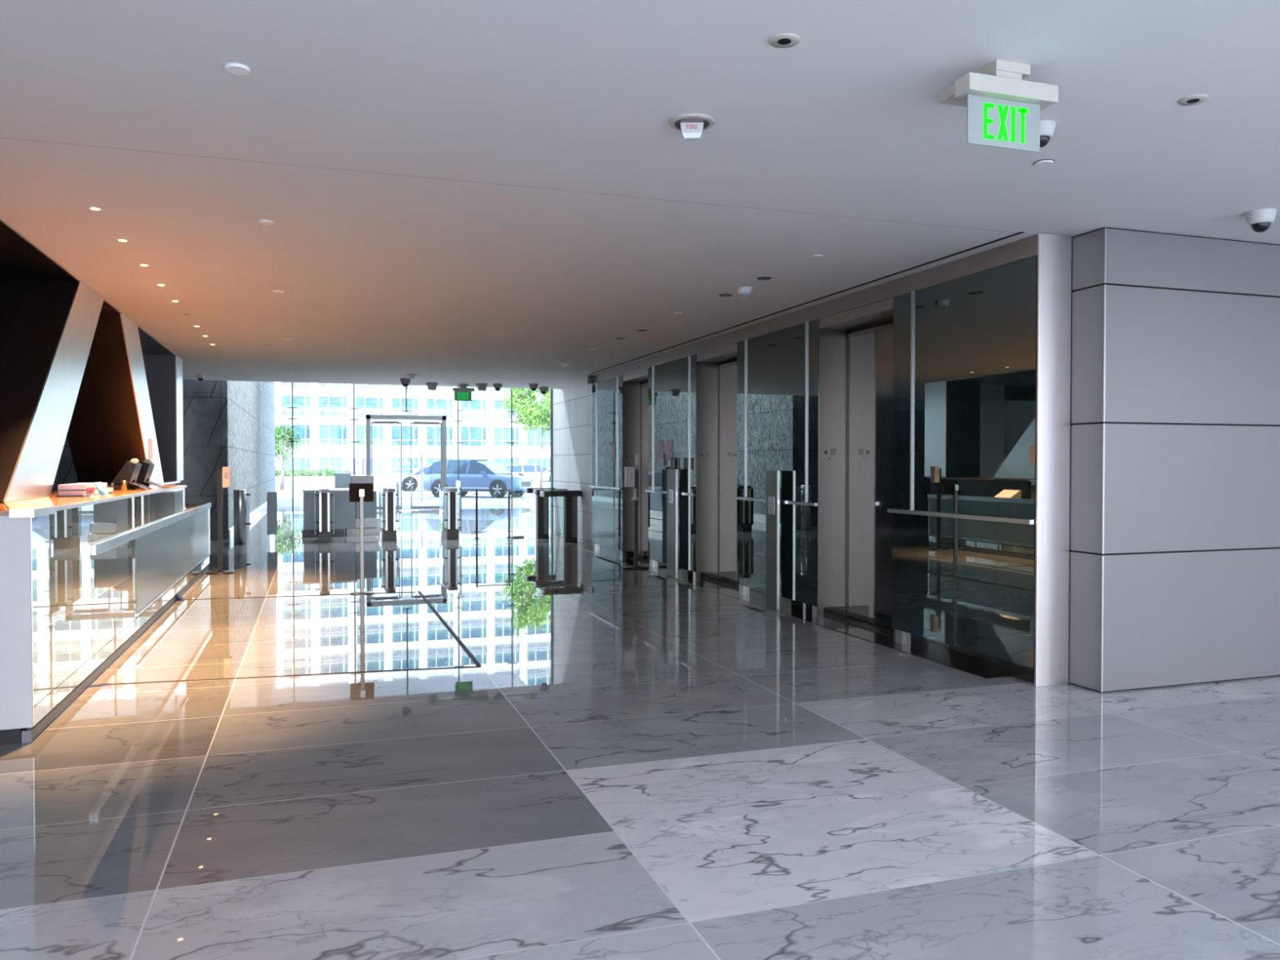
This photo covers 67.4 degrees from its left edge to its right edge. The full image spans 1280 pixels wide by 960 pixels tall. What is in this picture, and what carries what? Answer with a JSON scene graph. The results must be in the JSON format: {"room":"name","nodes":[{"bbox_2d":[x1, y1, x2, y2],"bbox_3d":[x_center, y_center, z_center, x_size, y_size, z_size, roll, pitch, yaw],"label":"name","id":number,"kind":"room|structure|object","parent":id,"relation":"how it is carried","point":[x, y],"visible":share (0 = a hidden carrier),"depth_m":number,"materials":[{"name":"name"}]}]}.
{"room":"lobby","nodes":[
{"label":"lobby","id":0,"kind":"room"},
{"bbox_2d":[52,379,227,540],"bbox_3d":[-10.264,-2.457,18.397,4.340,7.300,0.300,0,1,-19],"label":"wall","id":1,"kind":"structure","parent":0,"point":[204,402],"depth_m":18.84,"materials":[{"name":"stone"}]},
{"bbox_2d":[226,380,275,539],"bbox_3d":[-12.107,-2.950,29.964,0.450,7.900,23.390,0,1,-19],"label":"wall","id":2,"kind":"structure","parent":0,"point":[251,436],"depth_m":26.10,"materials":[{"name":"grey stone"}]},
{"bbox_2d":[228,501,266,539],"bbox_3d":[-11.865,0.899,30.062,0.030,0.200,23.280,0,1,-19],"label":"baseboard","id":3,"kind":"structure","parent":2,"relation":"attached to","point":[256,512],"depth_m":26.50,"materials":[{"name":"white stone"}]},
{"bbox_2d":[261,382,297,511],"bbox_3d":[-11.231,-2.649,29.924,1.058,7.300,0.064,0,1,-19],"label":"window","id":4,"kind":"structure","parent":2,"relation":"in","point":[291,407],"depth_m":30.06,"materials":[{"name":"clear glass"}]},
{"bbox_2d":[552,382,593,545],"bbox_3d":[0.255,-2.472,19.314,3.140,7.300,4.090,0,1,-19],"label":"wall","id":5,"kind":"structure","parent":0,"point":[572,406],"depth_m":19.06,"materials":[{"name":"white stone"}]},
{"bbox_2d":[550,389,552,533],"bbox_3d":[-1.887,-2.497,20.781,0.100,7.300,0.060,0,1,-19],"label":"trim","id":6,"kind":"structure","parent":5,"relation":"attached to","point":[551,390],"depth_m":20.78,"materials":[{"name":"grey metal"}]},
{"bbox_2d":[0,507,1279,959],"bbox_3d":[-1.794,1.355,14.723,18.000,0.200,35.000,0,1,-19],"label":"floor","id":7,"kind":"structure","parent":0,"point":[634,764],"depth_m":4.50,"materials":[{"name":"stone"}]},
{"bbox_2d":[0,480,211,744],"bbox_3d":[-5.368,0.711,9.554,1.230,1.259,9.748,0,1,-19],"label":"reception desk","id":8,"kind":"object","parent":7,"relation":"on","point":[82,579],"visible":0.93,"depth_m":6.25,"materials":[{"name":"white glass"}]},
{"bbox_2d":[0,276,103,502],"bbox_3d":[-4.863,-0.773,7.387,0.757,1.777,3.070,0,1,-19],"label":"canted fin","id":9,"kind":"object","parent":8,"relation":"on","point":[48,326],"visible":1,"depth_m":7.29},
{"bbox_2d":[55,482,113,497],"bbox_3d":[-4.446,0.072,7.726,0.196,0.092,1.120,0,1,-19],"label":"paper stack","id":10,"kind":"object","parent":8,"relation":"on","point":[82,489],"visible":0.92,"depth_m":7.24,"materials":[{"name":"white paper"}]},
{"bbox_2d":[0,484,186,515],"bbox_3d":[-4.843,0.128,7.973,1.220,0.026,6.400,0,1,-19],"label":"countertop","id":11,"kind":"structure","parent":8,"relation":"on","point":[60,503],"depth_m":7.10,"materials":[{"name":"brown wood"}]},
{"bbox_2d":[89,481,107,496],"bbox_3d":[-4.167,0.070,7.409,0.080,0.107,0.300,0,1,-19],"label":"sign holder","id":12,"kind":"object","parent":8,"relation":"on","point":[99,486],"visible":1,"depth_m":7.42,"materials":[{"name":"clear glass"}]},
{"bbox_2d":[66,311,164,484],"bbox_3d":[-6.060,-0.832,10.934,0.757,1.777,2.800,0,1,-19],"label":"canted fin","id":13,"kind":"object","parent":8,"relation":"on","point":[112,424],"visible":0.7,"depth_m":10.62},
{"bbox_2d":[148,438,152,462],"bbox_3d":[-5.816,-0.335,11.411,0.003,0.310,0.250,0,1,-19],"label":"poster","id":14,"kind":"object","parent":13,"relation":"attached to","point":[150,441],"visible":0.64,"depth_m":11.40,"materials":[{"name":"paper"}]},
{"bbox_2d":[121,480,126,492],"bbox_3d":[-4.538,0.056,8.444,0.040,0.100,0.040,0,1,-19],"label":"canister","id":15,"kind":"object","parent":8,"relation":"on","point":[123,482],"visible":1,"depth_m":8.43,"materials":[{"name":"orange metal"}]},
{"bbox_2d":[106,458,151,490],"bbox_3d":[-4.903,-0.057,9.243,0.340,0.300,0.390,0,1,-19],"label":"terminal","id":16,"kind":"object","parent":8,"relation":"on","point":[130,471],"visible":0.96,"depth_m":9.11,"materials":[{"name":"plastic"}]},
{"bbox_2d":[126,458,164,488],"bbox_3d":[-5.159,-0.070,10.001,0.340,0.300,0.390,0,1,-19],"label":"terminal","id":17,"kind":"object","parent":8,"relation":"on","point":[147,467],"visible":0.71,"depth_m":9.89,"materials":[{"name":"plastic"}]},
{"bbox_2d":[142,354,183,480],"bbox_3d":[-7.024,-0.879,13.791,0.757,1.777,0.650,0,1,-19],"label":"canted fin","id":18,"kind":"object","parent":8,"relation":"on","point":[164,373],"visible":0.59,"depth_m":13.57,"materials":[{"name":"silver metal"}]},
{"bbox_2d":[184,503,202,510],"bbox_3d":[-5.931,0.376,12.381,0.394,0.035,2.620,0,1,-19],"label":"countertop","id":19,"kind":"structure","parent":8,"relation":"on","point":[187,506],"depth_m":13.00,"materials":[{"name":"brown wood"}]},
{"bbox_2d":[205,466,235,574],"bbox_3d":[-5.781,0.550,13.216,0.380,1.460,0.380,0,1,-19],"label":"stand","id":20,"kind":"object","parent":7,"relation":"on","point":[224,476],"visible":1,"depth_m":13.20,"materials":[{"name":"silver metal"}]},
{"bbox_2d":[222,466,231,488],"bbox_3d":[-5.696,-0.035,13.229,0.104,0.290,0.130,0,1,-19],"label":"dispenser","id":21,"kind":"object","parent":20,"relation":"on","point":[226,471],"depth_m":13.17,"materials":[{"name":"plastic"}]},
{"bbox_2d":[233,489,250,544],"bbox_3d":[-7.571,0.684,18.351,0.300,1.020,1.010,0,1,-19],"label":"bollard","id":22,"kind":"object","parent":7,"relation":"on","point":[242,523],"visible":1,"depth_m":17.89,"materials":[{"name":"metal"}]},
{"bbox_2d":[266,492,277,543],"bbox_3d":[-6.957,0.713,18.157,0.180,0.970,0.050,0,1,-19],"label":"bollard","id":23,"kind":"object","parent":7,"relation":"on","point":[272,498],"visible":1,"depth_m":18.14,"materials":[{"name":"metal"}]},
{"bbox_2d":[99,666,479,684],"bbox_3d":[-2.427,1.384,6.809,2.551,0.006,0.017,0,1,-13],"label":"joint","id":24,"kind":"object","parent":7,"relation":"on","point":[468,666],"visible":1,"depth_m":6.79,"materials":[{"name":"black rubber"}]},
{"bbox_2d":[182,591,413,599],"bbox_3d":[-3.844,1.315,10.911,2.525,0.006,0.017,0,1,-15],"label":"joint","id":25,"kind":"object","parent":7,"relation":"on","point":[397,592],"visible":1,"depth_m":10.86,"materials":[{"name":"black rubber"}]},
{"bbox_2d":[314,480,333,542],"bbox_3d":[-6.171,0.607,18.765,0.352,1.160,0.918,0,1,-19],"label":"turnstile","id":26,"kind":"object","parent":7,"relation":"on","point":[324,534],"visible":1,"depth_m":18.37,"materials":[{"name":"metal"}]},
{"bbox_2d":[302,473,380,537],"bbox_3d":[-6.709,0.502,21.483,1.580,1.280,3.420,0,1,-19],"label":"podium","id":27,"kind":"object","parent":7,"relation":"on","point":[346,513],"visible":0.74,"depth_m":20.00,"materials":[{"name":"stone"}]},
{"bbox_2d":[348,383,359,475],"bbox_3d":[-9.923,-2.656,30.365,1.998,7.300,0.064,0,1,-19],"label":"window","id":28,"kind":"structure","parent":7,"relation":"on","point":[353,408],"depth_m":30.66,"materials":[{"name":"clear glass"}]},
{"bbox_2d":[349,483,373,595],"bbox_3d":[-3.228,0.678,11.140,0.270,1.274,0.320,0,1,-19],"label":"stand","id":29,"kind":"object","parent":7,"relation":"on","point":[362,493],"visible":1,"depth_m":11.11,"materials":[{"name":"metal"}]},
{"bbox_2d":[365,386,411,436],"bbox_3d":[-8.276,-2.676,30.921,1.780,7.280,0.064,0,1,-19],"label":"window","id":30,"kind":"structure","parent":7,"relation":"on","point":[406,411],"depth_m":31.16,"materials":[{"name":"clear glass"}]},
{"bbox_2d":[365,414,446,509],"bbox_3d":[-7.585,-0.560,31.209,2.530,3.080,0.200,0,1,-19],"label":"door","id":31,"kind":"structure","parent":30,"relation":"attached to","point":[368,417],"depth_m":31.22,"materials":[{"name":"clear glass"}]},
{"bbox_2d":[378,480,399,541],"bbox_3d":[-5.010,0.601,19.157,0.352,1.160,0.918,0,1,-19],"label":"turnstile","id":32,"kind":"object","parent":7,"relation":"on","point":[389,499],"visible":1,"depth_m":18.78,"materials":[{"name":"metal"}]},
{"bbox_2d":[415,386,463,480],"bbox_3d":[-6.711,-2.675,31.449,1.818,7.300,0.064,0,1,-19],"label":"window","id":33,"kind":"structure","parent":7,"relation":"on","point":[457,410],"depth_m":31.71,"materials":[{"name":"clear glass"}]},
{"bbox_2d":[417,591,481,666],"bbox_3d":[-1.894,1.344,9.200,0.030,0.006,4.400,0,1,-19],"label":"strip","id":34,"kind":"object","parent":7,"relation":"on","point":[470,655],"visible":1,"depth_m":8.51,"materials":[{"name":"metal"}]},
{"bbox_2d":[439,480,461,539],"bbox_3d":[-3.868,0.594,19.542,0.352,1.160,0.918,0,1,-19],"label":"turnstile","id":35,"kind":"object","parent":7,"relation":"on","point":[450,499],"visible":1,"depth_m":19.22,"materials":[{"name":"metal"}]},
{"bbox_2d":[472,488,480,538],"bbox_3d":[-3.295,0.677,19.377,0.160,1.000,0.100,0,1,-19],"label":"gate post","id":36,"kind":"object","parent":7,"relation":"on","point":[476,493],"visible":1,"depth_m":19.36,"materials":[{"name":"metal"}]},
{"bbox_2d":[495,387,516,508],"bbox_3d":[-5.072,-2.684,32.002,1.938,7.300,0.064,0,1,-19],"label":"window","id":37,"kind":"structure","parent":7,"relation":"on","point":[511,411],"depth_m":32.28,"materials":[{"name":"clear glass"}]},
{"bbox_2d":[505,488,513,537],"bbox_3d":[-2.670,0.674,19.588,0.160,1.000,0.100,0,1,-19],"label":"gate post","id":38,"kind":"object","parent":7,"relation":"on","point":[508,493],"visible":1,"depth_m":19.57,"materials":[{"name":"metal"}]},
{"bbox_2d":[524,487,555,529],"bbox_3d":[-2.139,0.503,20.509,0.624,1.310,0.230,0,1,-19],"label":"turnstile","id":39,"kind":"object","parent":7,"relation":"on","point":[530,490],"visible":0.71,"depth_m":20.45,"materials":[{"name":"metal"}]},
{"bbox_2d":[533,488,568,538],"bbox_3d":[-1.811,0.521,19.458,0.674,1.310,0.230,0,1,-19],"label":"turnstile","id":40,"kind":"object","parent":7,"relation":"on","point":[542,503],"visible":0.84,"depth_m":19.33,"materials":[{"name":"metal"}]},
{"bbox_2d":[539,490,582,542],"bbox_3d":[-1.511,0.538,18.399,0.784,1.310,0.230,0,1,-19],"label":"turnstile","id":41,"kind":"object","parent":7,"relation":"on","point":[570,516],"visible":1,"depth_m":18.38,"materials":[{"name":"metal"}]},
{"bbox_2d":[622,453,648,568],"bbox_3d":[-0.058,0.446,13.816,0.380,1.633,0.380,0,1,-19],"label":"stand","id":42,"kind":"object","parent":7,"relation":"on","point":[631,474],"visible":1,"depth_m":13.79,"materials":[{"name":"silver metal"}]},
{"bbox_2d":[627,466,635,487],"bbox_3d":[-0.140,-0.045,13.775,0.104,0.290,0.130,0,1,-19],"label":"dispenser","id":43,"kind":"object","parent":42,"relation":"on","point":[631,470],"depth_m":13.71,"materials":[{"name":"plastic"}]},
{"bbox_2d":[631,488,639,500],"bbox_3d":[-0.071,0.205,13.786,0.120,0.170,0.120,0,1,-19],"label":"drip tray","id":44,"kind":"object","parent":42,"relation":"on","point":[635,491],"depth_m":13.76,"materials":[{"name":"white plastic"}]},
{"bbox_2d":[583,548,1013,678],"bbox_3d":[0.947,1.300,11.852,0.500,0.006,10.690,0,1,-19],"label":"trim","id":45,"kind":"structure","parent":7,"relation":"on","point":[873,637],"depth_m":8.70,"materials":[{"name":"metal"}]},
{"bbox_2d":[666,469,677,577],"bbox_3d":[0.424,0.569,12.784,0.036,1.424,0.346,0,1,-19],"label":"post","id":46,"kind":"object","parent":45,"relation":"on","point":[672,474],"visible":0.98,"depth_m":12.74,"materials":[{"name":"metal"}]},
{"bbox_2d":[671,457,679,469],"bbox_3d":[0.467,-0.216,12.639,0.130,0.150,0.024,0,1,-19],"label":"tablet","id":47,"kind":"object","parent":46,"relation":"attached to","point":[675,462],"visible":1,"depth_m":12.63,"materials":[{"name":"black plastic"}]},
{"bbox_2d":[765,471,779,609],"bbox_3d":[1.373,0.616,9.971,0.036,1.424,0.266,0,1,-19],"label":"post","id":48,"kind":"object","parent":45,"relation":"on","point":[772,477],"visible":1,"depth_m":9.94,"materials":[{"name":"metal"}]},
{"bbox_2d":[0,0,1279,389],"bbox_3d":[-0.084,-1.894,9.599,18.000,0.412,20.300,0,1,-19],"label":"ceiling","id":49,"kind":"structure","parent":0,"point":[384,278],"depth_m":4.88,"materials":[{"name":"paint"}]},
{"bbox_2d":[0,217,182,360],"bbox_3d":[-4.112,-1.642,6.317,0.015,0.017,16.650,0,1,-19],"label":"trim","id":50,"kind":"structure","parent":49,"relation":"attached to","point":[2,220],"depth_m":7.59,"materials":[{"name":"metal"}]},
{"bbox_2d":[87,206,103,210],"bbox_3d":[-3.279,-1.634,5.780,0.088,0.006,0.088,0,1,-19],"label":"recessed light","id":51,"kind":"object","parent":49,"relation":"in","point":[94,208],"visible":1,"depth_m":5.77,"materials":[{"name":"paint"}]},
{"bbox_2d":[195,373,205,381],"bbox_3d":[-7.560,-1.760,16.524,0.148,0.112,0.148,0,1,-19],"label":"dome camera","id":52,"kind":"object","parent":49,"relation":"attached to","point":[200,376],"visible":1,"depth_m":16.48,"materials":[{"name":"white plastic"}]},
{"bbox_2d":[400,377,411,386],"bbox_3d":[-4.233,-1.754,17.331,0.197,0.149,0.197,0,1,-19],"label":"dome camera","id":53,"kind":"object","parent":49,"relation":"attached to","point":[405,381],"visible":0.98,"depth_m":17.27,"materials":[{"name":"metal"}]},
{"bbox_2d":[405,373,417,378],"bbox_3d":[-3.923,-1.776,16.506,0.216,0.078,0.216,0,1,-19],"label":"fire alarm strobe","id":54,"kind":"object","parent":49,"relation":"attached to","point":[411,375],"visible":1,"depth_m":16.48,"materials":[{"name":"white plastic"}]},
{"bbox_2d":[425,382,438,390],"bbox_3d":[-3.968,-1.780,18.296,0.240,0.130,0.240,0,1,-19],"label":"lamp","id":55,"kind":"object","parent":49,"relation":"attached to","point":[431,386],"visible":1,"depth_m":18.23,"materials":[{"name":"metal"}]},
{"bbox_2d":[452,383,474,400],"bbox_3d":[-3.445,-1.688,18.640,0.410,0.325,0.385,0,1,-19],"label":"exit sign","id":56,"kind":"object","parent":49,"relation":"hanging from","point":[462,393],"visible":1,"depth_m":18.48,"materials":[{"name":"plastic"}]},
{"bbox_2d":[475,383,488,391],"bbox_3d":[-3.045,-1.783,18.470,0.240,0.130,0.240,0,1,-19],"label":"lamp","id":57,"kind":"object","parent":49,"relation":"attached to","point":[481,387],"visible":1,"depth_m":18.40,"materials":[{"name":"metal"}]},
{"bbox_2d":[493,383,502,391],"bbox_3d":[-2.738,-1.780,18.468,0.180,0.137,0.180,0,1,-19],"label":"dome camera","id":58,"kind":"object","parent":49,"relation":"attached to","point":[497,387],"visible":1,"depth_m":18.41,"materials":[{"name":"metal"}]},
{"bbox_2d":[0,137,1030,234],"bbox_3d":[-0.268,-1.636,5.457,6.700,0.010,0.006,0,1,-19],"label":"trim","id":59,"kind":"structure","parent":49,"relation":"attached to","point":[0,137],"depth_m":5.23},
{"bbox_2d":[528,383,537,391],"bbox_3d":[-2.049,-1.780,18.490,0.180,0.137,0.180,0,1,-19],"label":"dome camera","id":60,"kind":"object","parent":49,"relation":"attached to","point":[533,387],"visible":1,"depth_m":18.43,"materials":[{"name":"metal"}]},
{"bbox_2d":[538,386,548,394],"bbox_3d":[-1.925,-1.786,19.218,0.197,0.149,0.197,0,1,-19],"label":"dome camera","id":61,"kind":"object","parent":49,"relation":"attached to","point":[544,390],"visible":1,"depth_m":19.16,"materials":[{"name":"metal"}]},
{"bbox_2d":[557,360,571,367],"bbox_3d":[-1.136,-1.742,14.439,0.216,0.078,0.216,0,1,-19],"label":"fire alarm strobe","id":62,"kind":"object","parent":49,"relation":"attached to","point":[563,363],"visible":1,"depth_m":14.41,"materials":[{"name":"white plastic"}]},
{"bbox_2d":[667,112,715,140],"bbox_3d":[0.234,-1.573,4.317,0.216,0.078,0.216,0,1,1],"label":"fire alarm strobe","id":63,"kind":"object","parent":49,"relation":"attached to","point":[691,126],"visible":1,"depth_m":4.29,"materials":[{"name":"white plastic"}]},
{"bbox_2d":[736,286,753,298],"bbox_3d":[0.914,-1.632,8.399,0.150,0.096,0.150,0,1,-19],"label":"smoke detector","id":64,"kind":"object","parent":49,"relation":"attached to","point":[742,291],"visible":1,"depth_m":8.35,"materials":[{"name":"white plastic"}]},
{"bbox_2d":[756,276,771,279],"bbox_3d":[1.029,-1.668,7.962,0.124,0.010,0.124,0,1,-19],"label":"recessed light","id":65,"kind":"object","parent":49,"relation":"in","point":[760,277],"visible":1,"depth_m":7.95,"materials":[{"name":"metal"}]},
{"bbox_2d":[768,32,800,48],"bbox_3d":[0.524,-1.595,3.486,0.116,0.008,0.116,0,1,-19],"label":"recessed light","id":66,"kind":"object","parent":49,"relation":"in","point":[783,40],"visible":1,"depth_m":3.48,"materials":[{"name":"white plastic"}]},
{"bbox_2d":[590,231,1024,373],"bbox_3d":[0.851,-1.738,11.368,0.030,0.024,10.550,0,1,-19],"label":"trim","id":67,"kind":"structure","parent":49,"relation":"attached to","point":[1019,233],"depth_m":8.37,"materials":[{"name":"black metal"}]},
{"bbox_2d":[938,59,1057,152],"bbox_3d":[1.363,-1.442,3.833,0.410,0.325,0.385,0,1,-19],"label":"exit sign","id":68,"kind":"object","parent":49,"relation":"hanging from","point":[1003,109],"visible":1,"depth_m":3.67,"materials":[{"name":"white plastic"}]},
{"bbox_2d":[1040,120,1056,147],"bbox_3d":[1.821,-1.563,4.367,0.131,0.100,0.131,0,1,-19],"label":"dome camera","id":69,"kind":"object","parent":49,"relation":"attached to","point":[1047,127],"visible":0.48,"depth_m":4.32,"materials":[{"name":"white plastic"}]},
{"bbox_2d":[1177,93,1208,105],"bbox_3d":[2.337,-1.604,4.056,0.116,0.008,0.116,0,1,-19],"label":"recessed light","id":70,"kind":"object","parent":49,"relation":"in","point":[1193,100],"visible":1,"depth_m":4.05,"materials":[{"name":"white plastic"}]},
{"bbox_2d":[1244,208,1276,232],"bbox_3d":[3.795,-1.576,5.867,0.164,0.124,0.164,0,1,-19],"label":"dome camera","id":71,"kind":"object","parent":49,"relation":"attached to","point":[1260,220],"visible":1,"depth_m":5.82,"materials":[{"name":"white plastic"}]},
{"bbox_2d":[1069,226,1279,693],"bbox_3d":[6.353,-0.145,7.518,7.152,3.040,0.295,0,1,-19],"label":"wall","id":72,"kind":"structure","parent":0,"point":[1175,493],"depth_m":6.45,"materials":[{"name":"stone"}]},
{"bbox_2d":[1034,233,1071,687],"bbox_3d":[2.789,-0.128,6.480,0.270,3.040,0.017,0,1,-19],"label":"column","id":73,"kind":"structure","parent":72,"relation":"attached to","point":[1054,251],"depth_m":6.47,"materials":[{"name":"metal"}]},
{"bbox_3d":[2.694,-0.224,12.232,3.070,3.040,10.940,0,1,-19],"label":"wall","id":74,"kind":"structure","parent":0,"visible":0},
{"bbox_2d":[587,375,641,557],"bbox_3d":[-0.446,-0.289,16.016,0.400,3.032,1.760,0,1,-19],"label":"wall panel","id":75,"kind":"object","parent":74,"relation":"attached to","point":[606,486],"depth_m":15.92,"materials":[{"name":"grey glass"}]},
{"bbox_2d":[612,443,615,460],"bbox_3d":[-0.422,-0.454,15.557,0.005,0.270,0.160,0,1,-19],"label":"poster","id":76,"kind":"object","parent":75,"relation":"attached to","point":[613,444],"visible":1,"depth_m":15.53,"materials":[{"name":"paper"}]},
{"bbox_2d":[622,368,649,564],"bbox_3d":[0.088,-0.191,14.614,0.345,2.895,1.300,0,1,-19],"label":"door","id":77,"kind":"structure","parent":74,"relation":"in","point":[635,394],"depth_m":15.18,"materials":[{"name":"metal"}]},
{"bbox_2d":[644,354,719,580],"bbox_3d":[0.546,-0.169,13.133,0.365,2.889,1.860,0,1,-19],"label":"wall panel","id":78,"kind":"object","parent":74,"relation":"attached to","point":[672,385],"visible":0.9,"depth_m":12.92,"materials":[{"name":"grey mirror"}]},
{"bbox_2d":[657,440,663,459],"bbox_3d":[0.288,-0.419,13.454,0.005,0.270,0.240,0,1,-19],"label":"poster","id":79,"kind":"object","parent":78,"relation":"attached to","point":[660,443],"visible":1,"depth_m":13.44,"materials":[{"name":"paper"}]},
{"bbox_2d":[666,440,672,459],"bbox_3d":[0.403,-0.414,13.113,0.005,0.270,0.240,0,1,-19],"label":"poster","id":80,"kind":"object","parent":78,"relation":"attached to","point":[668,442],"visible":0.86,"depth_m":13.12,"materials":[{"name":"paper"}]},
{"bbox_2d":[695,342,739,594],"bbox_3d":[1.081,-0.142,11.673,0.345,2.895,1.310,0,1,-19],"label":"door","id":81,"kind":"structure","parent":74,"relation":"in","point":[716,384],"depth_m":12.22,"materials":[{"name":"metal"}]},
{"bbox_2d":[733,318,848,617],"bbox_3d":[1.545,-0.120,10.173,0.365,2.889,1.890,0,1,-19],"label":"wall panel","id":82,"kind":"object","parent":74,"relation":"attached to","point":[778,371],"visible":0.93,"depth_m":9.95,"materials":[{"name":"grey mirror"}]},
{"bbox_2d":[594,234,1072,383],"bbox_3d":[1.076,-1.665,11.663,0.345,0.140,10.938,0,1,-19],"label":"trim","id":83,"kind":"structure","parent":74,"relation":"attached to","point":[1027,247],"depth_m":8.49,"materials":[{"name":"metal"}]},
{"bbox_2d":[597,544,1069,682],"bbox_3d":[1.102,1.244,11.719,0.290,0.109,10.940,0,1,-19],"label":"trim","id":84,"kind":"structure","parent":74,"relation":"attached to","point":[1016,670],"depth_m":7.78,"materials":[{"name":"metal"}]},
{"bbox_2d":[817,297,895,641],"bbox_3d":[2.084,-0.092,8.701,0.345,2.895,1.305,0,1,-19],"label":"door","id":85,"kind":"structure","parent":74,"relation":"in","point":[855,464],"depth_m":9.12,"materials":[{"name":"metal"}]},
{"bbox_2d":[887,255,1074,668],"bbox_3d":[2.516,-0.072,7.296,0.365,2.889,1.693,0,1,-19],"label":"wall panel","id":86,"kind":"object","parent":74,"relation":"attached to","point":[963,510],"visible":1,"depth_m":7.10,"materials":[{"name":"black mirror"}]},
{"label":"outside","id":87,"kind":"structure","parent":0,"visible":0},
{"bbox_2d":[261,497,550,512],"bbox_3d":[2.380,0.971,39.876,150.000,0.230,10.000,0,1,-19],"label":"plaza","id":88,"kind":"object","parent":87,"point":[517,503],"depth_m":36.40,"materials":[{"name":"white concrete"}]},
{"bbox_2d":[420,453,423,501],"bbox_3d":[-8.907,-0.099,39.215,0.140,1.950,0.140,0,1,-19],"label":"pole","id":89,"kind":"object","parent":88,"relation":"on","point":[421,455],"visible":0.87,"depth_m":39.18,"materials":[{"name":"white metal"}]},
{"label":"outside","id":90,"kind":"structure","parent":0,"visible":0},
{"bbox_2d":[275,479,550,501],"bbox_3d":[-8.492,0.464,72.086,150.000,0.270,58.000,0,1,-19],"label":"street","id":91,"kind":"structure","parent":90,"point":[286,495],"depth_m":47.23,"materials":[{"name":"grey asphalt"}]},
{"bbox_2d":[275,413,306,489],"bbox_3d":[-21.030,-1.673,56.250,2.483,4.542,2.766,0,1,16],"label":"street tree","id":92,"kind":"object","parent":91,"relation":"on","point":[280,437],"visible":0.69,"depth_m":56.16,"materials":[{"name":"green plant"}]},
{"bbox_2d":[275,467,336,476],"bbox_3d":[-22.692,-0.123,64.127,4.624,1.357,2.244,0,1,-19],"label":"hedge","id":93,"kind":"object","parent":91,"relation":"on","point":[326,472],"visible":0.3,"depth_m":63.79,"materials":[{"name":"green plant"}]},
{"bbox_2d":[275,475,390,488],"bbox_3d":[-20.175,0.159,58.849,9.400,0.780,0.400,0,1,-19],"label":"wall","id":94,"kind":"structure","parent":91,"relation":"on","point":[300,482],"depth_m":58.73,"materials":[{"name":"concrete"}]},
{"bbox_2d":[344,457,355,475],"bbox_3d":[-25.484,-0.891,84.336,0.950,2.030,0.120,0,1,-19],"label":"banner","id":95,"kind":"object","parent":91,"relation":"on","point":[348,462],"visible":0.71,"depth_m":84.27,"materials":[{"name":"white fabric"}]},
{"bbox_2d":[357,457,366,475],"bbox_3d":[-24.423,-0.897,84.694,0.950,2.030,0.120,0,1,-19],"label":"banner","id":96,"kind":"object","parent":91,"relation":"on","point":[362,467],"visible":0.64,"depth_m":84.60,"materials":[{"name":"white fabric"}]},
{"bbox_2d":[370,457,382,475],"bbox_3d":[-23.361,-0.903,85.052,0.950,2.030,0.120,0,1,-19],"label":"banner","id":97,"kind":"object","parent":91,"relation":"on","point":[376,462],"visible":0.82,"depth_m":84.99,"materials":[{"name":"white fabric"}]},
{"bbox_2d":[391,457,418,475],"bbox_3d":[-20.490,-0.883,83.847,2.378,2.030,2.500,0,1,-19],"label":"patio umbrella","id":98,"kind":"object","parent":91,"relation":"on","point":[405,463],"visible":0.77,"depth_m":83.22,"materials":[{"name":"white fabric"}]},
{"bbox_2d":[391,464,431,491],"bbox_3d":[-11.857,-0.123,55.107,4.600,1.548,2.240,0,1,-19],"label":"car","id":99,"kind":"object","parent":91,"relation":"on","point":[415,476],"visible":0.38,"depth_m":53.80,"materials":[{"name":"white paint"}]},
{"bbox_2d":[275,382,550,479],"bbox_3d":[-14.467,-15.195,104.558,72.640,30.100,8.160,0,1,-19],"label":"apartment building","id":100,"kind":"structure","parent":91,"relation":"on","point":[322,413],"depth_m":97.28,"materials":[{"name":"white concrete"}]},
{"bbox_2d":[390,482,550,485],"bbox_3d":[-12.958,0.284,69.679,100.000,0.170,0.300,0,1,-19],"label":"curb","id":101,"kind":"object","parent":91,"relation":"on","point":[534,483],"depth_m":71.36,"materials":[{"name":"concrete"}]},
{"bbox_2d":[422,458,533,497],"bbox_3d":[-7.489,-0.081,44.434,4.950,1.820,2.240,0,1,19],"label":"car","id":102,"kind":"object","parent":91,"relation":"on","point":[473,473],"visible":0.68,"depth_m":43.69,"materials":[{"name":"blue paint"}]},
{"bbox_2d":[521,481,530,486],"bbox_3d":[-5.196,0.183,43.633,0.090,0.240,0.840,0,1,19],"label":"grille","id":103,"kind":"object","parent":102,"relation":"attached to","point":[523,483],"depth_m":43.57,"materials":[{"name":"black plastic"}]},
{"bbox_2d":[494,387,550,487],"bbox_3d":[-4.965,-2.764,46.386,4.260,7.044,3.186,1,1,32],"label":"street tree","id":104,"kind":"object","parent":91,"relation":"on","point":[542,419],"visible":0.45,"depth_m":46.12,"materials":[{"name":"green plant"}]},
{"bbox_2d":[504,464,550,482],"bbox_3d":[-8.232,-0.425,73.218,4.600,1.548,2.240,-1,1,-29],"label":"car","id":105,"kind":"object","parent":91,"relation":"on","point":[532,471],"visible":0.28,"depth_m":72.29,"materials":[{"name":"white paint"}]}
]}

